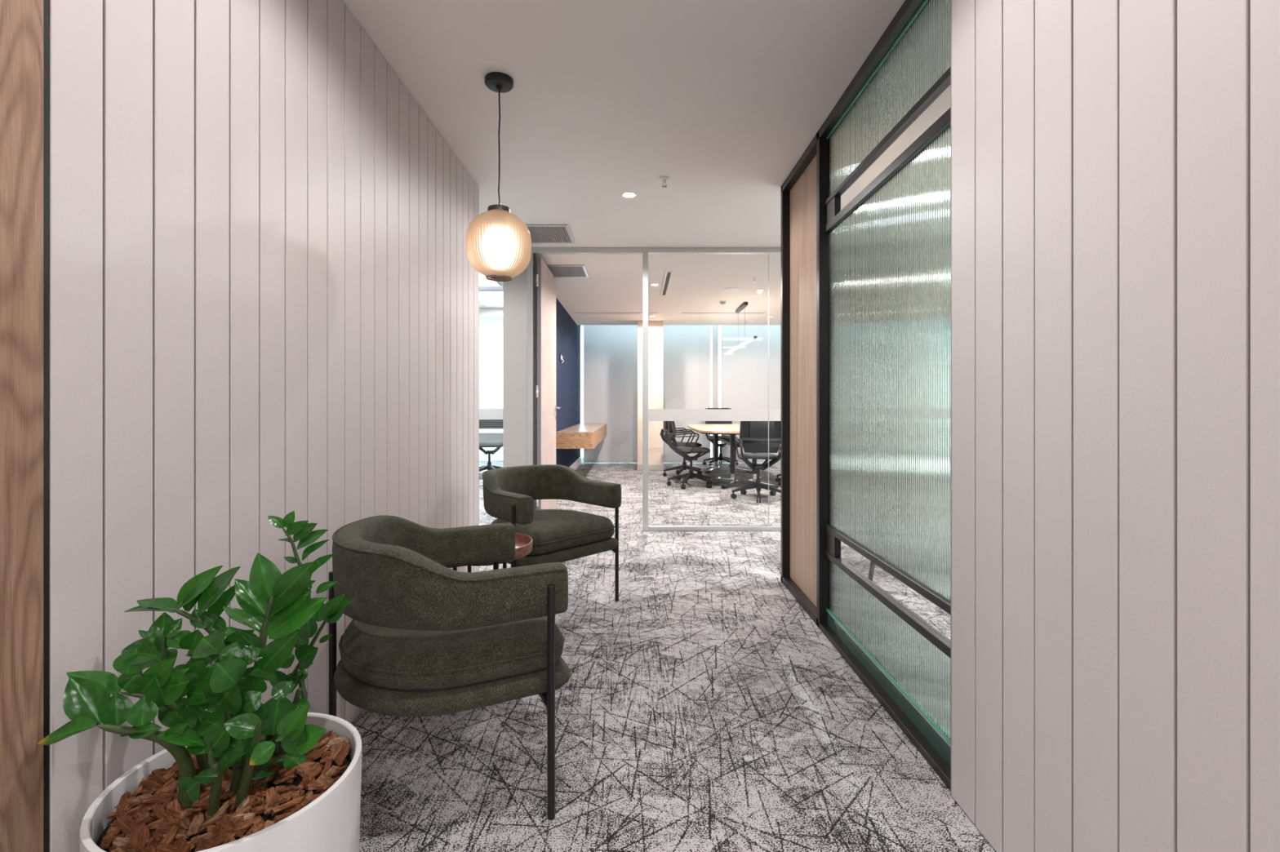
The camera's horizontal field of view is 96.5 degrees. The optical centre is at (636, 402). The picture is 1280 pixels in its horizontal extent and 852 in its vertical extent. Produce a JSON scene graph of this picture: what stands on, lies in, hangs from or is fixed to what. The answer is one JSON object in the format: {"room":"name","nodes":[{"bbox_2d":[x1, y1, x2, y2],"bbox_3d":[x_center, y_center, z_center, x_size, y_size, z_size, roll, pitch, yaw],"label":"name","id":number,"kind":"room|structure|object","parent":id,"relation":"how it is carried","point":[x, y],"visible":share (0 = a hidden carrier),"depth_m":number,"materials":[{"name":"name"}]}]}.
{"room":"office corridor","nodes":[
{"label":"office corridor","id":0,"kind":"room"},
{"bbox_2d":[43,0,479,851],"bbox_3d":[-1.205,-0.130,1.656,0.250,2.700,4.512,0,0,0],"label":"wall","id":1,"kind":"structure","parent":0,"point":[261,285],"depth_m":1.49,"materials":[{"name":"paint"}]},
{"bbox_2d":[0,0,43,851],"bbox_3d":[-1.086,-0.131,0.345,0.014,2.693,1.390,0,0,0],"label":"trim","id":2,"kind":"structure","parent":1,"relation":"attached to","point":[21,21],"depth_m":1.00,"materials":[{"name":"brown wood"}]},
{"bbox_2d":[479,307,502,318],"bbox_3d":[-3.635,-1.410,8.975,4.730,0.140,0.150,0,0,0],"label":"ceiling","id":3,"kind":"structure","parent":0,"point":[484,313],"depth_m":8.90,"materials":[{"name":"white paint"}]},
{"bbox_2d":[502,268,526,467],"bbox_3d":[-1.159,-0.130,5.465,0.226,2.700,0.060,0,0,0],"label":"wall","id":4,"kind":"structure","parent":0,"point":[514,291],"depth_m":5.43,"materials":[{"name":"white paint"}]},
{"bbox_2d":[479,408,502,525],"bbox_3d":[-3.636,-0.130,5.465,4.728,2.700,0.060,0,0,0],"label":"window","id":5,"kind":"structure","parent":4,"relation":"in","point":[484,414],"depth_m":5.46,"materials":[{"name":"glass"}]},
{"bbox_2d":[526,247,781,531],"bbox_3d":[2.677,-0.130,5.463,7.446,2.700,0.064,0,0,0],"label":"glass wall","id":6,"kind":"structure","parent":4,"relation":"in","point":[768,415],"depth_m":5.43,"materials":[{"name":"glass"}]},
{"bbox_2d":[533,253,560,510],"bbox_3d":[-0.921,-0.106,5.989,0.111,2.652,1.091,0,0,1],"label":"door","id":7,"kind":"structure","parent":6,"relation":"attached to","point":[544,391],"depth_m":5.73,"materials":[{"name":"brown wood"}]},
{"bbox_2d":[536,271,580,466],"bbox_3d":[-1.200,-0.270,8.508,0.140,2.980,6.025,0,0,0],"label":"wall","id":8,"kind":"structure","parent":0,"point":[567,331],"depth_m":9.14,"materials":[{"name":"blue paint"}]},
{"bbox_2d":[536,456,581,510],"bbox_3d":[-1.123,1.145,8.508,0.015,0.150,6.025,0,0,0],"label":"baseboard","id":9,"kind":"structure","parent":8,"relation":"attached to","point":[576,464],"depth_m":10.57,"materials":[{"name":"white paint"}]},
{"bbox_2d":[560,353,564,363],"bbox_3d":[-1.102,-0.655,8.470,0.056,0.139,0.180,0,0,0],"label":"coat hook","id":10,"kind":"object","parent":8,"relation":"attached to","point":[561,355],"visible":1,"depth_m":8.42,"materials":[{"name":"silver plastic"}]},
{"bbox_2d":[556,423,606,448],"bbox_3d":[-0.866,0.526,9.730,0.527,0.237,3.420,0,0,0],"label":"console shelf","id":11,"kind":"object","parent":8,"relation":"attached to","point":[580,436],"visible":1,"depth_m":8.02,"materials":[{"name":"brown wood"}]},
{"bbox_2d":[479,324,720,462],"bbox_3d":[0.200,-0.270,11.732,12.400,2.980,0.335,0,0,0],"label":"window","id":12,"kind":"structure","parent":8,"relation":"in","point":[713,328],"depth_m":11.56,"materials":[{"name":"white paint"}]},
{"bbox_2d":[479,324,502,462],"bbox_3d":[-3.020,-0.281,11.570,1.200,2.946,0.058,0,0,0],"label":"roller blind","id":13,"kind":"object","parent":12,"relation":"attached to","point":[491,336],"visible":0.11,"depth_m":11.55,"materials":[{"name":"fabric"}]},
{"bbox_2d":[583,324,637,462],"bbox_3d":[-0.405,-0.274,11.570,1.340,2.961,0.058,0,0,0],"label":"roller blind","id":14,"kind":"object","parent":12,"relation":"attached to","point":[610,351],"visible":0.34,"depth_m":11.55,"materials":[{"name":"fabric"}]},
{"bbox_2d":[663,324,710,462],"bbox_3d":[0.887,-0.274,11.570,1.205,2.961,0.058,0,0,0],"label":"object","id":15,"kind":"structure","parent":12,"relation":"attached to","point":[686,348],"depth_m":11.55,"materials":[{"name":"fabric"}]},
{"bbox_2d":[342,0,951,324],"bbox_3d":[0.250,-1.530,1.125,12.500,0.100,19.450,0,0,0],"label":"ceiling","id":16,"kind":"structure","parent":0,"point":[722,100],"depth_m":2.93,"materials":[{"name":"paint"}]},
{"bbox_2d":[479,272,502,286],"bbox_3d":[-2.000,-1.474,6.600,0.600,0.012,1.200,0,0,0],"label":"recessed light","id":17,"kind":"object","parent":16,"relation":"in","point":[483,282],"visible":0.2,"depth_m":7.00,"materials":[{"name":"plastic"}]},
{"bbox_2d":[479,290,502,306],"bbox_3d":[-2.000,-1.474,8.100,0.600,0.012,1.200,0,0,0],"label":"recessed light","id":18,"kind":"object","parent":16,"relation":"in","point":[486,298],"visible":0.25,"depth_m":8.04,"materials":[{"name":"plastic"}]},
{"bbox_2d":[466,71,531,281],"bbox_3d":[-0.630,-1.024,2.614,0.291,0.912,0.291,0,0,-34],"label":"pendant lamp","id":19,"kind":"object","parent":16,"relation":"hanging from","point":[499,242],"visible":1,"depth_m":2.52,"materials":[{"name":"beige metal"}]},
{"bbox_2d":[525,224,574,243],"bbox_3d":[-0.871,-1.474,4.995,0.598,0.012,0.530,0,0,0],"label":"ceiling vent","id":20,"kind":"object","parent":16,"relation":"in","point":[540,233],"visible":0.65,"depth_m":4.96,"materials":[{"name":"metal"}]},
{"bbox_2d":[536,264,588,277],"bbox_3d":[-0.840,-1.474,6.395,0.560,0.012,0.570,0,0,0],"label":"ceiling vent","id":21,"kind":"object","parent":16,"relation":"in","point":[557,270],"visible":0.73,"depth_m":6.36,"materials":[{"name":"metal"}]},
{"bbox_2d":[573,312,658,313],"bbox_3d":[-0.340,-1.476,9.385,1.400,0.008,0.090,0,0,0],"label":"ceiling vent","id":22,"kind":"object","parent":16,"relation":"in","point":[573,313],"visible":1,"depth_m":9.34,"materials":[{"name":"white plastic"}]},
{"bbox_2d":[622,191,635,197],"bbox_3d":[-0.054,-1.477,4.050,0.100,0.006,0.100,0,0,0],"label":"recessed light","id":23,"kind":"object","parent":16,"relation":"in","point":[627,194],"visible":1,"depth_m":4.05,"materials":[{"name":"white plastic"}]},
{"bbox_2d":[659,176,669,187],"bbox_3d":[0.183,-1.452,3.760,0.064,0.055,0.064,0,0,0],"label":"sprinkler","id":24,"kind":"object","parent":16,"relation":"attached to","point":[664,179],"visible":1,"depth_m":3.75,"materials":[{"name":"white metal"}]},
{"bbox_2d":[660,271,673,295],"bbox_3d":[0.367,-1.476,7.120,0.085,0.008,1.420,0,0,0],"label":"ceiling vent","id":25,"kind":"object","parent":16,"relation":"in","point":[668,276],"visible":1,"depth_m":6.99,"materials":[{"name":"white plastic"}]},
{"bbox_2d":[719,301,726,304],"bbox_3d":[1.260,-1.459,8.330,0.110,0.042,0.110,0,0,0],"label":"smoke detector","id":26,"kind":"object","parent":16,"relation":"attached to","point":[720,302],"visible":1,"depth_m":8.30,"materials":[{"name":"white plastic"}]},
{"bbox_2d":[680,312,766,313],"bbox_3d":[1.425,-1.476,9.385,1.390,0.008,0.090,0,0,0],"label":"ceiling vent","id":27,"kind":"object","parent":16,"relation":"in","point":[681,313],"visible":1,"depth_m":9.34,"materials":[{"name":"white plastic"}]},
{"bbox_2d":[723,287,740,291],"bbox_3d":[1.240,-1.474,7.420,0.220,0.012,0.220,0,0,0],"label":"recessed light","id":28,"kind":"object","parent":16,"relation":"attached to","point":[729,289],"visible":1,"depth_m":7.38,"materials":[{"name":"white plastic"}]},
{"bbox_2d":[724,335,757,355],"bbox_3d":[1.600,-0.863,8.830,0.060,0.050,2.770,0,0,0],"label":"linear pendant","id":29,"kind":"object","parent":16,"relation":"hanging from","point":[755,337],"depth_m":8.59,"materials":[{"name":"white metal"}]},
{"bbox_2d":[735,302,747,313],"bbox_3d":[1.600,-1.428,8.571,0.060,0.086,0.934,0,0,0],"label":"linear pendant","id":30,"kind":"object","parent":16,"relation":"hanging from","point":[741,307],"depth_m":8.61,"materials":[{"name":"black metal"}]},
{"bbox_2d":[636,320,663,471],"bbox_3d":[0.245,-0.130,10.510,0.478,2.700,0.492,0,0,0],"label":"column","id":31,"kind":"structure","parent":0,"point":[655,328],"depth_m":10.27,"materials":[{"name":"beige paint"}]},
{"bbox_2d":[351,462,995,851],"bbox_3d":[0.250,1.260,1.900,12.500,0.080,21.000,0,0,0],"label":"floor","id":32,"kind":"structure","parent":0,"point":[702,708],"depth_m":2.12,"materials":[{"name":"carpet"}]},
{"bbox_2d":[37,510,362,851],"bbox_3d":[-0.811,0.734,1.173,0.495,0.973,0.462,0,0,0],"label":"potted plant","id":33,"kind":"object","parent":32,"relation":"on","point":[234,771],"visible":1,"depth_m":1.08,"materials":[{"name":"green plant"}]},
{"bbox_2d":[328,515,570,820],"bbox_3d":[-0.642,0.812,1.904,0.684,0.816,0.771,0,0,-26],"label":"armchair","id":34,"kind":"object","parent":32,"relation":"on","point":[424,637],"visible":1,"depth_m":1.64,"materials":[{"name":"green fabric"}]},
{"bbox_2d":[339,616,563,691],"bbox_3d":[-0.632,0.742,1.909,0.642,0.140,0.670,0,0,-26],"label":"seat cushion","id":35,"kind":"object","parent":34,"relation":"on","point":[492,658],"depth_m":1.65,"materials":[{"name":"green fabric"}]},
{"bbox_2d":[479,428,502,443],"bbox_3d":[-2.350,0.804,8.250,1.700,0.832,0.700,0,0,0],"label":"office desk","id":36,"kind":"object","parent":32,"relation":"on","point":[486,435],"visible":0.04,"depth_m":8.56,"materials":[{"name":"white paint"}]},
{"bbox_2d":[479,419,502,429],"bbox_3d":[-2.350,0.308,8.505,1.600,0.160,0.030,0,0,0],"label":"screen","id":37,"kind":"object","parent":36,"relation":"on","point":[481,421],"visible":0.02,"depth_m":8.49,"materials":[{"name":"black plastic"}]},
{"bbox_2d":[479,424,502,471],"bbox_3d":[-2.433,0.660,9.476,0.690,1.120,0.701,0,0,-10],"label":"office chair","id":38,"kind":"object","parent":32,"relation":"on","point":[498,446],"visible":0.23,"depth_m":9.36,"materials":[{"name":"black plastic"}]},
{"bbox_2d":[453,533,533,573],"bbox_3d":[-0.690,0.928,2.620,0.420,0.583,0.420,0,0,0],"label":"side table","id":39,"kind":"object","parent":32,"relation":"on","point":[523,543],"visible":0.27,"depth_m":2.59,"materials":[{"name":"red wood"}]},
{"bbox_2d":[480,533,533,564],"bbox_3d":[-0.690,0.662,2.620,0.420,0.050,0.420,0,0,0],"label":"tray","id":40,"kind":"object","parent":39,"relation":"on","point":[523,543],"depth_m":2.59,"materials":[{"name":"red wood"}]},
{"bbox_2d":[482,464,621,601],"bbox_3d":[-0.565,0.812,3.431,0.684,0.816,0.771,0,0,45],"label":"armchair","id":41,"kind":"object","parent":32,"relation":"on","point":[557,535],"visible":0.88,"depth_m":3.35,"materials":[{"name":"green fabric"}]},
{"bbox_2d":[491,509,614,555],"bbox_3d":[-0.557,0.742,3.423,0.642,0.140,0.670,0,0,44],"label":"seat cushion","id":42,"kind":"object","parent":41,"relation":"on","point":[553,532],"depth_m":3.23,"materials":[{"name":"green fabric"}]},
{"bbox_2d":[660,421,702,479],"bbox_3d":[0.765,0.660,9.459,0.701,1.120,0.690,0,0,-5],"label":"office chair","id":43,"kind":"object","parent":32,"relation":"on","point":[684,467],"visible":0.51,"depth_m":9.37,"materials":[{"name":"black plastic"}]},
{"bbox_2d":[664,421,711,488],"bbox_3d":[0.775,0.660,8.391,0.701,1.120,0.690,0,0,0],"label":"office chair","id":44,"kind":"object","parent":32,"relation":"on","point":[681,451],"visible":0.94,"depth_m":8.21,"materials":[{"name":"black plastic"}]},
{"bbox_2d":[702,408,738,467],"bbox_3d":[1.631,0.660,11.044,0.690,1.120,0.701,0,0,0],"label":"office chair","id":45,"kind":"object","parent":32,"relation":"on","point":[711,438],"visible":0.44,"depth_m":11.08,"materials":[{"name":"black plastic"}]},
{"bbox_2d":[686,424,777,488],"bbox_3d":[1.600,0.802,9.313,1.460,0.821,2.945,0,0,0],"label":"meeting table","id":46,"kind":"object","parent":32,"relation":"on","point":[733,430],"visible":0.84,"depth_m":8.59,"materials":[{"name":"brown wood"}]},
{"bbox_2d":[717,437,740,447],"bbox_3d":[1.600,0.645,9.455,0.280,0.050,1.730,0,0,0],"label":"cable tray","id":47,"kind":"object","parent":46,"relation":"on","point":[726,440],"depth_m":9.50,"materials":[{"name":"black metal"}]},
{"bbox_2d":[730,421,781,502],"bbox_3d":[1.542,0.660,7.276,0.690,1.120,0.701,0,0,4],"label":"office chair","id":48,"kind":"object","parent":32,"relation":"on","point":[753,435],"visible":0.82,"depth_m":7.04,"materials":[{"name":"black plastic"}]},
{"bbox_2d":[775,446,781,485],"bbox_3d":[2.445,0.660,8.589,0.701,1.120,0.690,0,0,0],"label":"office chair","id":49,"kind":"object","parent":32,"relation":"on","point":[777,479],"visible":0.18,"depth_m":8.79,"materials":[{"name":"black plastic"}]},
{"bbox_2d":[951,0,1279,851],"bbox_3d":[1.037,-0.130,0.584,0.130,2.700,2.368,0,0,0],"label":"wall","id":50,"kind":"structure","parent":0,"point":[1115,164],"depth_m":1.17,"materials":[{"name":"paint"}]},
{"bbox_2d":[781,0,951,791],"bbox_3d":[1.022,-0.130,2.837,0.075,2.700,2.136,0,0,0],"label":"glass wall","id":51,"kind":"structure","parent":50,"relation":"in","point":[866,283],"depth_m":2.44,"materials":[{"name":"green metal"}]},
{"bbox_3d":[0.250,-1.810,11.425,12.500,0.100,1.150,0,0,0],"label":"ceiling","id":52,"kind":"structure","parent":0,"visible":0},
{"bbox_2d":[720,324,781,462],"bbox_3d":[2.393,-0.274,11.570,1.375,2.961,0.058,0,0,0],"label":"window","id":53,"kind":"structure","parent":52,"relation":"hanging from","point":[744,370],"depth_m":11.55,"materials":[{"name":"fabric"}]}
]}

